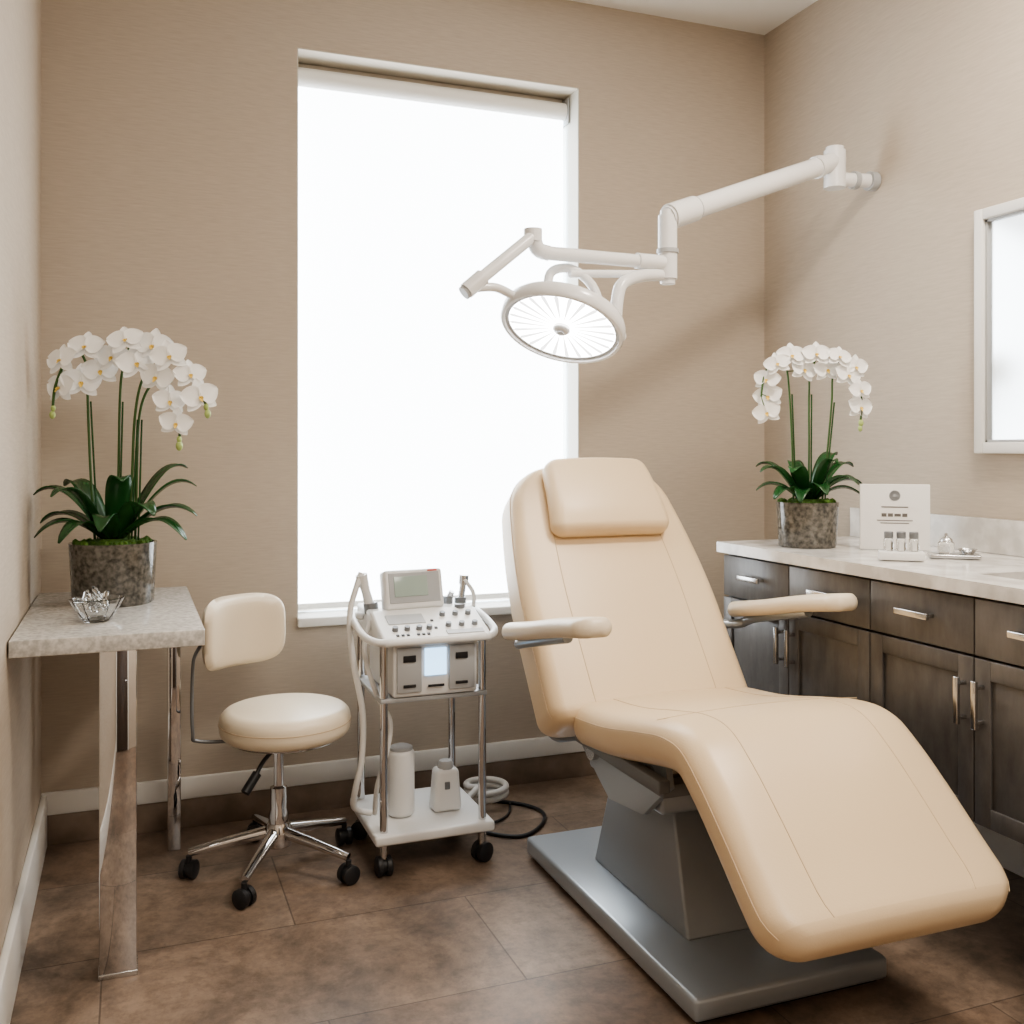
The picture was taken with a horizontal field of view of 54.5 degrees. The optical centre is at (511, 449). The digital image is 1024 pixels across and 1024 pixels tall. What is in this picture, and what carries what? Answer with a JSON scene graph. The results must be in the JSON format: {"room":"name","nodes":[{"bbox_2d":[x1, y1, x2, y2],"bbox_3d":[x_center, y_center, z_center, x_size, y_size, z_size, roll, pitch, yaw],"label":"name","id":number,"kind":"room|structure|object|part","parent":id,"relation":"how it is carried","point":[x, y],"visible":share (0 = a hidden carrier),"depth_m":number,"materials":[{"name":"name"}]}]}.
{"room":"examination room","nodes":[
{"label":"examination room","id":0,"kind":"room"},
{"bbox_2d":[0,0,40,954],"bbox_3d":[-0.638,-0.225,0.681,0.200,2.850,4.930,0,0,-21],"label":"wall","id":1,"kind":"structure","parent":0,"point":[20,20],"depth_m":2.40,"materials":[{"name":"paint"}]},
{"bbox_2d":[0,796,46,1023],"bbox_3d":[-0.578,1.123,0.829,0.018,0.155,4.662,0,0,-21],"label":"baseboard","id":2,"kind":"structure","parent":1,"relation":"attached to","point":[17,933],"depth_m":2.31,"materials":[{"name":"white paint"}]},
{"bbox_2d":[41,0,763,792],"bbox_3d":[-0.258,-0.225,3.603,3.007,2.850,0.250,0,0,-21],"label":"wall","id":3,"kind":"structure","parent":0,"point":[169,127],"depth_m":3.26,"materials":[{"name":"paint"}]},
{"bbox_2d":[41,736,584,815],"bbox_3d":[-0.209,1.074,3.478,2.607,0.068,0.018,0,0,-21],"label":"baseboard","id":4,"kind":"structure","parent":3,"relation":"attached to","point":[154,791],"depth_m":3.29,"materials":[{"name":"white paint"}]},
{"bbox_2d":[47,751,595,845],"bbox_3d":[-0.203,1.154,3.483,2.592,0.092,0.012,0,0,-21],"label":"baseboard","id":5,"kind":"structure","parent":3,"relation":"attached to","point":[151,817],"depth_m":3.27,"materials":[{"name":"beige paint"}]},
{"bbox_2d":[297,599,511,627],"bbox_3d":[-0.251,0.570,3.526,1.028,0.030,0.158,0,0,-21],"label":"sill","id":6,"kind":"structure","parent":3,"relation":"attached to","point":[314,618],"depth_m":3.37,"materials":[{"name":"white paint"}]},
{"bbox_2d":[298,63,569,609],"bbox_3d":[-0.274,-0.392,3.586,1.016,1.874,0.090,0,0,-21],"label":"roller blind","id":7,"kind":"object","parent":3,"relation":"attached to","point":[420,417],"visible":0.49,"depth_m":3.54,"materials":[{"name":"white fabric"}]},
{"bbox_2d":[297,47,577,100],"bbox_3d":[-0.278,-1.333,3.595,1.028,0.004,0.249,0,0,-21],"label":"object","id":8,"kind":"structure","parent":3,"relation":"in","point":[305,56],"depth_m":3.51,"materials":[{"name":"beige paint"}]},
{"bbox_2d":[297,48,578,617],"bbox_3d":[-0.278,-0.389,3.595,1.028,1.892,0.249,0,0,-21],"label":"window frame","id":9,"kind":"structure","parent":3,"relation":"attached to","point":[570,131],"depth_m":3.70,"materials":[{"name":"grey paint"}]},
{"bbox_2d":[10,774,1023,1023],"bbox_3d":[0.627,1.250,1.302,3.007,0.100,5.180,0,0,-21],"label":"floor","id":10,"kind":"structure","parent":0,"point":[451,936],"depth_m":2.39,"materials":[{"name":"tile"}]},
{"bbox_2d":[8,586,204,981],"bbox_3d":[-1.047,0.808,2.605,0.410,0.783,0.785,0,0,-21],"label":"console table","id":11,"kind":"object","parent":10,"relation":"on","point":[51,626],"visible":0.99,"depth_m":2.27,"materials":[{"name":"grey stone"}]},
{"bbox_2d":[68,586,124,622],"bbox_3d":[-1.010,0.373,2.419,0.128,0.085,0.128,0,0,-21],"label":"crystal bowl","id":12,"kind":"object","parent":11,"relation":"on","point":[98,607],"visible":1,"depth_m":2.39,"materials":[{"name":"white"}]},
{"bbox_3d":[-0.908,0.828,2.292,0.080,0.745,0.070,0,0,-21],"label":"leg","id":13,"kind":"part","parent":11,"relation":"part of","materials":[{"name":"silver metal"}]},
{"bbox_2d":[33,326,217,606],"bbox_3d":[-1.048,0.041,2.732,0.490,0.752,0.352,0,0,0],"label":"potted orchid","id":14,"kind":"object","parent":11,"relation":"on","point":[117,562],"visible":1,"depth_m":2.68,"materials":[{"name":"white plant"}]},
{"bbox_3d":[-1.091,0.334,2.720,0.226,0.166,0.226,0,0,0],"label":"pot","id":15,"kind":"part","parent":14,"relation":"part of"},
{"bbox_3d":[-1.020,0.828,2.999,0.038,0.745,0.050,0,0,-21],"label":"leg","id":16,"kind":"part","parent":11,"relation":"part of","materials":[{"name":"silver metal"}]},
{"bbox_2d":[178,593,359,909],"bbox_3d":[-0.691,0.808,2.852,0.508,0.783,0.508,0,0,-21],"label":"stool","id":17,"kind":"object","parent":10,"relation":"on","point":[245,628],"visible":1,"depth_m":2.80,"materials":[{"name":"beige leather"}]},
{"bbox_3d":[-0.803,1.107,2.810,0.215,0.064,0.036,0,0,-17],"label":"leg","id":18,"kind":"part","parent":17,"relation":"part of","materials":[{"name":"silver metal"}]},
{"bbox_3d":[-0.694,1.107,2.715,0.036,0.064,0.215,0,0,9],"label":"leg","id":19,"kind":"part","parent":17,"relation":"part of","materials":[{"name":"silver metal"}]},
{"bbox_3d":[-0.736,1.107,2.967,0.036,0.064,0.215,0,0,-27],"label":"leg","id":20,"kind":"part","parent":17,"relation":"part of","materials":[{"name":"silver metal"}]},
{"bbox_3d":[-0.684,0.867,2.783,0.014,0.074,0.109,0,0,26],"label":"lever","id":21,"kind":"part","parent":17,"relation":"part of","materials":[{"name":"black rubber"}]},
{"bbox_3d":[-0.669,0.980,2.850,0.056,0.300,0.056,0,0,-21],"label":"gas post","id":22,"kind":"part","parent":17,"relation":"part of","materials":[{"name":"silver metal"}]},
{"bbox_3d":[-0.650,0.829,2.857,0.310,0.018,0.310,0,0,-21],"label":"seat plate","id":23,"kind":"part","parent":17,"relation":"part of","materials":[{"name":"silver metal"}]},
{"bbox_2d":[219,693,350,752],"bbox_3d":[-0.650,0.779,2.857,0.370,0.086,0.370,0,0,-21],"label":"seat cushion","id":24,"kind":"object","parent":17,"relation":"on","point":[283,722],"depth_m":2.74,"materials":[{"name":"beige leather"}]},
{"bbox_3d":[-0.551,1.107,2.792,0.215,0.064,0.036,0,0,25],"label":"leg","id":25,"kind":"part","parent":17,"relation":"part of","materials":[{"name":"silver metal"}]},
{"bbox_3d":[-0.585,1.107,2.949,0.036,0.064,0.215,0,0,41],"label":"leg","id":26,"kind":"part","parent":17,"relation":"part of","materials":[{"name":"silver metal"}]},
{"bbox_2d":[350,675,494,876],"bbox_3d":[-0.278,0.951,2.993,0.361,0.499,0.356,0,0,-21],"label":"trolley","id":27,"kind":"object","parent":10,"relation":"on","point":[385,830],"visible":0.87,"depth_m":2.89,"materials":[{"name":"silver metal"}]},
{"bbox_2d":[388,742,414,817],"bbox_3d":[-0.328,0.975,2.938,0.080,0.205,0.080,0,0,-21],"label":"canister","id":28,"kind":"object","parent":27,"relation":"on","point":[401,758],"visible":0.98,"depth_m":2.90,"materials":[{"name":"white plastic"}]},
{"bbox_2d":[350,787,494,846],"bbox_3d":[-0.277,1.093,2.992,0.354,0.030,0.355,0,0,-21],"label":"shelf","id":29,"kind":"object","parent":27,"relation":"attached to","point":[425,823],"depth_m":2.88,"materials":[{"name":"white plastic"}]},
{"bbox_2d":[359,675,486,704],"bbox_3d":[-0.277,0.708,2.992,0.318,0.014,0.319,0,0,-21],"label":"shelf","id":30,"kind":"object","parent":27,"relation":"attached to","point":[364,680],"depth_m":2.86,"materials":[{"name":"grey plastic"}]},
{"bbox_2d":[351,568,497,698],"bbox_3d":[-0.277,0.529,2.969,0.418,0.340,0.362,0,0,-21],"label":"machine","id":31,"kind":"object","parent":27,"relation":"on","point":[421,640],"visible":0.98,"depth_m":2.87,"materials":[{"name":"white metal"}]},
{"bbox_2d":[347,572,392,815],"bbox_3d":[-0.427,0.717,2.871,0.146,0.713,0.105,0,0,41],"label":"hose","id":32,"kind":"object","parent":31,"relation":"attached to","point":[362,711],"visible":0.85,"depth_m":2.85,"materials":[{"name":"white plastic"}]},
{"bbox_3d":[-0.290,0.622,2.805,0.072,0.127,0.008,0,0,-21],"label":"panel","id":33,"kind":"part","parent":31,"relation":"part of","materials":[{"name":"grey plastic"}]},
{"bbox_2d":[380,568,443,609],"bbox_3d":[-0.301,0.420,2.991,0.185,0.122,0.072,0,0,-26],"label":"monitor","id":34,"kind":"object","parent":31,"relation":"on","point":[411,589],"depth_m":2.96,"materials":[{"name":"grey plastic"}]},
{"bbox_3d":[-0.145,0.622,2.861,0.077,0.127,0.008,0,0,-21],"label":"panel","id":35,"kind":"part","parent":31,"relation":"part of","materials":[{"name":"grey plastic"}]},
{"bbox_3d":[-0.128,0.440,3.068,0.047,0.086,0.027,0,0,35],"label":"handpiece cord","id":36,"kind":"part","parent":31,"relation":"part of","materials":[{"name":"white plastic"}]},
{"bbox_2d":[430,758,460,811],"bbox_3d":[-0.200,1.004,2.987,0.086,0.146,0.066,0,0,-21],"label":"bottle","id":37,"kind":"object","parent":27,"relation":"on","point":[445,795],"visible":1,"depth_m":2.96,"materials":[{"name":"white plastic"}]},
{"bbox_2d":[445,782,449,789],"bbox_3d":[-0.193,0.999,2.958,0.016,0.022,0.007,0,0,-21],"label":"switch","id":38,"kind":"object","parent":37,"relation":"attached to","point":[447,784],"depth_m":2.95,"materials":[{"name":"grey plastic"}]},
{"bbox_2d":[463,776,508,803],"bbox_3d":[-0.118,1.151,3.339,0.234,0.076,0.143,0,0,-37],"label":"coiled hose","id":39,"kind":"object","parent":10,"relation":"on","point":[497,789],"visible":0.76,"depth_m":3.33,"materials":[{"name":"white plastic"}]},
{"bbox_2d":[486,800,545,838],"bbox_3d":[-0.046,1.192,3.235,0.325,0.016,0.288,0,0,23],"label":"power cable","id":40,"kind":"object","parent":10,"relation":"on","point":[509,802],"visible":0.69,"depth_m":3.19,"materials":[{"name":"black rubber"}]},
{"bbox_2d":[502,457,1009,1023],"bbox_3d":[0.472,0.611,2.537,0.867,1.177,1.462,0,0,-21],"label":"chair","id":41,"kind":"object","parent":10,"relation":"on","point":[752,849],"visible":1,"depth_m":2.31,"materials":[{"name":"beige leather"}]},
{"bbox_2d":[542,457,668,537],"bbox_3d":[0.274,0.139,2.998,0.383,0.232,0.191,0,0,-21],"label":"pillow","id":42,"kind":"object","parent":41,"relation":"on","point":[591,497],"depth_m":2.95,"materials":[{"name":"beige leather"}]},
{"bbox_3d":[0.292,0.413,2.940,0.616,0.724,0.581,0,0,-21],"label":"backrest","id":43,"kind":"part","parent":41,"relation":"part of","materials":[{"name":"beige leather"}]},
{"bbox_3d":[0.467,0.770,2.520,0.480,0.060,0.470,0,0,-21],"label":"seat frame","id":44,"kind":"part","parent":41,"relation":"part of","materials":[{"name":"grey metal"}]},
{"bbox_3d":[0.443,1.163,2.581,0.500,0.050,0.940,0,0,-21],"label":"plate","id":45,"kind":"part","parent":41,"relation":"part of","materials":[{"name":"silver metal"}]},
{"bbox_3d":[0.582,0.762,2.294,0.588,0.361,0.928,0,0,-21],"label":"seat and legrest","id":46,"kind":"part","parent":41,"relation":"part of","materials":[{"name":"beige leather"}]},
{"bbox_2d":[569,0,816,34],"bbox_3d":[0.627,-1.700,1.302,3.007,0.100,5.180,0,0,-21],"label":"ceiling","id":47,"kind":"structure","parent":0,"point":[761,17],"depth_m":3.73,"materials":[{"name":"white paint"}]},
{"bbox_2d":[764,0,1023,539],"bbox_3d":[1.982,-0.225,1.689,0.200,2.850,4.930,0,0,-21],"label":"wall","id":48,"kind":"structure","parent":0,"point":[926,96],"depth_m":3.30,"materials":[{"name":"paint"}]},
{"bbox_2d":[459,145,880,363],"bbox_3d":[0.567,-0.630,2.929,1.576,0.765,0.338,0,0,-26],"label":"light","id":49,"kind":"object","parent":48,"relation":"attached to","point":[553,320],"visible":1,"depth_m":2.78,"materials":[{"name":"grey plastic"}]},
{"bbox_3d":[-0.018,-0.508,2.642,0.208,0.174,0.034,0,0,-35],"label":"drop arm","id":50,"kind":"part","parent":49,"relation":"part of","materials":[{"name":"white metal"}]},
{"bbox_3d":[0.269,-0.541,2.809,0.422,0.045,0.038,0,0,-28],"label":"swing arm","id":51,"kind":"part","parent":49,"relation":"part of","materials":[{"name":"white metal"}]},
{"bbox_3d":[0.295,-0.501,2.827,0.303,0.044,0.022,0,0,-26],"label":"swing arm","id":52,"kind":"part","parent":49,"relation":"part of","materials":[{"name":"white metal"}]},
{"bbox_3d":[0.455,-0.593,2.907,0.056,0.185,0.056,0,0,-21],"label":"joint post","id":53,"kind":"part","parent":49,"relation":"part of","materials":[{"name":"white metal"}]},
{"bbox_3d":[0.767,-0.823,3.115,0.773,0.345,0.064,0,0,-34],"label":"spring arm","id":54,"kind":"part","parent":49,"relation":"part of","materials":[{"name":"white metal"}]},
{"bbox_2d":[717,536,1023,843],"bbox_3d":[1.298,0.580,2.385,0.569,0.560,2.080,0,0,-21],"label":"vanity cabinet","id":55,"kind":"object","parent":48,"relation":"attached to","point":[937,644],"visible":0.73,"depth_m":2.48,"materials":[{"name":"white marble"},{"name":"dark stained wood"},{"name":"polished chrome metal"}]},
{"bbox_2d":[717,536,1023,604],"bbox_3d":[1.304,0.317,2.387,0.557,0.033,2.080,0,0,-21],"label":"countertop","id":56,"kind":"structure","parent":55,"relation":"on","point":[1000,577],"depth_m":2.61,"materials":[{"name":"white stone"}]},
{"bbox_2d":[752,342,872,548],"bbox_3d":[0.931,-0.018,3.106,0.379,0.634,0.275,0,0,0],"label":"potted orchid","id":57,"kind":"object","parent":56,"relation":"on","point":[807,520],"visible":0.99,"depth_m":3.06,"materials":[{"name":"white plant"}]},
{"bbox_3d":[0.920,0.230,3.096,0.188,0.138,0.188,0,0,0],"label":"pot","id":58,"kind":"part","parent":57,"relation":"part of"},
{"bbox_2d":[860,484,929,550],"bbox_3d":[1.144,0.200,2.973,0.196,0.195,0.023,0,0,17],"label":"display card","id":59,"kind":"object","parent":56,"relation":"on","point":[894,508],"visible":1,"depth_m":2.96,"materials":[{"name":"white paper"}]},
{"bbox_2d":[878,550,924,560],"bbox_3d":[1.057,0.286,2.699,0.115,0.022,0.060,0,0,17],"label":"stand","id":60,"kind":"object","parent":56,"relation":"on","point":[906,555],"visible":0.98,"depth_m":2.67,"materials":[{"name":"white plastic"}]},
{"bbox_2d":[884,538,893,550],"bbox_3d":[1.026,0.257,2.708,0.026,0.034,0.026,0,0,-21],"label":"vial","id":61,"kind":"object","parent":60,"relation":"on","point":[888,542],"visible":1,"depth_m":2.70,"materials":[{"name":"clear glass"}]},
{"bbox_2d":[884,531,892,537],"bbox_3d":[1.026,0.231,2.708,0.024,0.018,0.024,0,0,-21],"label":"cap","id":62,"kind":"object","parent":61,"relation":"on","point":[887,534],"depth_m":2.70,"materials":[{"name":"silver metal"}]},
{"bbox_2d":[896,538,905,550],"bbox_3d":[1.057,0.257,2.699,0.026,0.034,0.026,0,0,-21],"label":"vial","id":63,"kind":"object","parent":60,"relation":"on","point":[900,543],"visible":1,"depth_m":2.69,"materials":[{"name":"clear glass"}]},
{"bbox_2d":[896,531,905,538],"bbox_3d":[1.057,0.231,2.699,0.024,0.018,0.024,0,0,-21],"label":"cap","id":64,"kind":"object","parent":63,"relation":"on","point":[900,535],"depth_m":2.69,"materials":[{"name":"silver metal"}]},
{"bbox_2d":[909,539,918,551],"bbox_3d":[1.087,0.257,2.690,0.026,0.034,0.026,0,0,-21],"label":"vial","id":65,"kind":"object","parent":60,"relation":"on","point":[913,543],"visible":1,"depth_m":2.68,"materials":[{"name":"clear glass"}]},
{"bbox_2d":[909,532,918,538],"bbox_3d":[1.087,0.231,2.690,0.024,0.018,0.024,0,0,-21],"label":"cap","id":66,"kind":"object","parent":65,"relation":"on","point":[912,535],"depth_m":2.68,"materials":[{"name":"silver metal"}]},
{"bbox_2d":[927,533,981,558],"bbox_3d":[1.230,0.265,2.765,0.130,0.067,0.090,0,0,17],"label":"tray","id":67,"kind":"object","parent":56,"relation":"on","point":[946,546],"visible":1,"depth_m":2.75,"materials":[{"name":"silver metal"}]},
{"bbox_2d":[938,533,954,552],"bbox_3d":[1.210,0.259,2.771,0.044,0.056,0.044,0,0,-21],"label":"jar","id":68,"kind":"object","parent":67,"relation":"on","point":[946,544],"depth_m":2.76,"materials":[{"name":"silver metal"}]},
{"bbox_3d":[1.263,0.281,2.755,0.052,0.014,0.052,0,0,-21],"label":"dish","id":69,"kind":"part","parent":67,"relation":"part of","materials":[{"name":"silver metal"}]},
{"bbox_2d":[850,507,1023,556],"bbox_3d":[1.556,0.249,2.484,0.020,0.099,2.080,0,0,-21],"label":"trim","id":70,"kind":"structure","parent":48,"relation":"attached to","point":[989,535],"depth_m":2.93,"materials":[{"name":"white stone"}]},
{"bbox_2d":[973,822,1023,876],"bbox_3d":[1.848,1.123,1.735,0.018,0.155,4.712,0,0,-21],"label":"baseboard","id":71,"kind":"structure","parent":48,"relation":"attached to","point":[1009,852],"depth_m":2.84,"materials":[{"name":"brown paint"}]},
{"bbox_2d":[974,197,1023,453],"bbox_3d":[1.501,-0.347,2.611,0.032,0.715,0.698,0,0,-21],"label":"wall mirror","id":72,"kind":"object","parent":48,"relation":"attached to","point":[998,229],"visible":1,"depth_m":2.87,"materials":[{"name":"white mirror"}]},
{"bbox_3d":[1.509,-0.347,2.615,0.006,0.651,0.634,0,0,-21],"label":"glass","id":73,"kind":"part","parent":72,"relation":"part of","materials":[{"name":"white mirror"}]}
]}

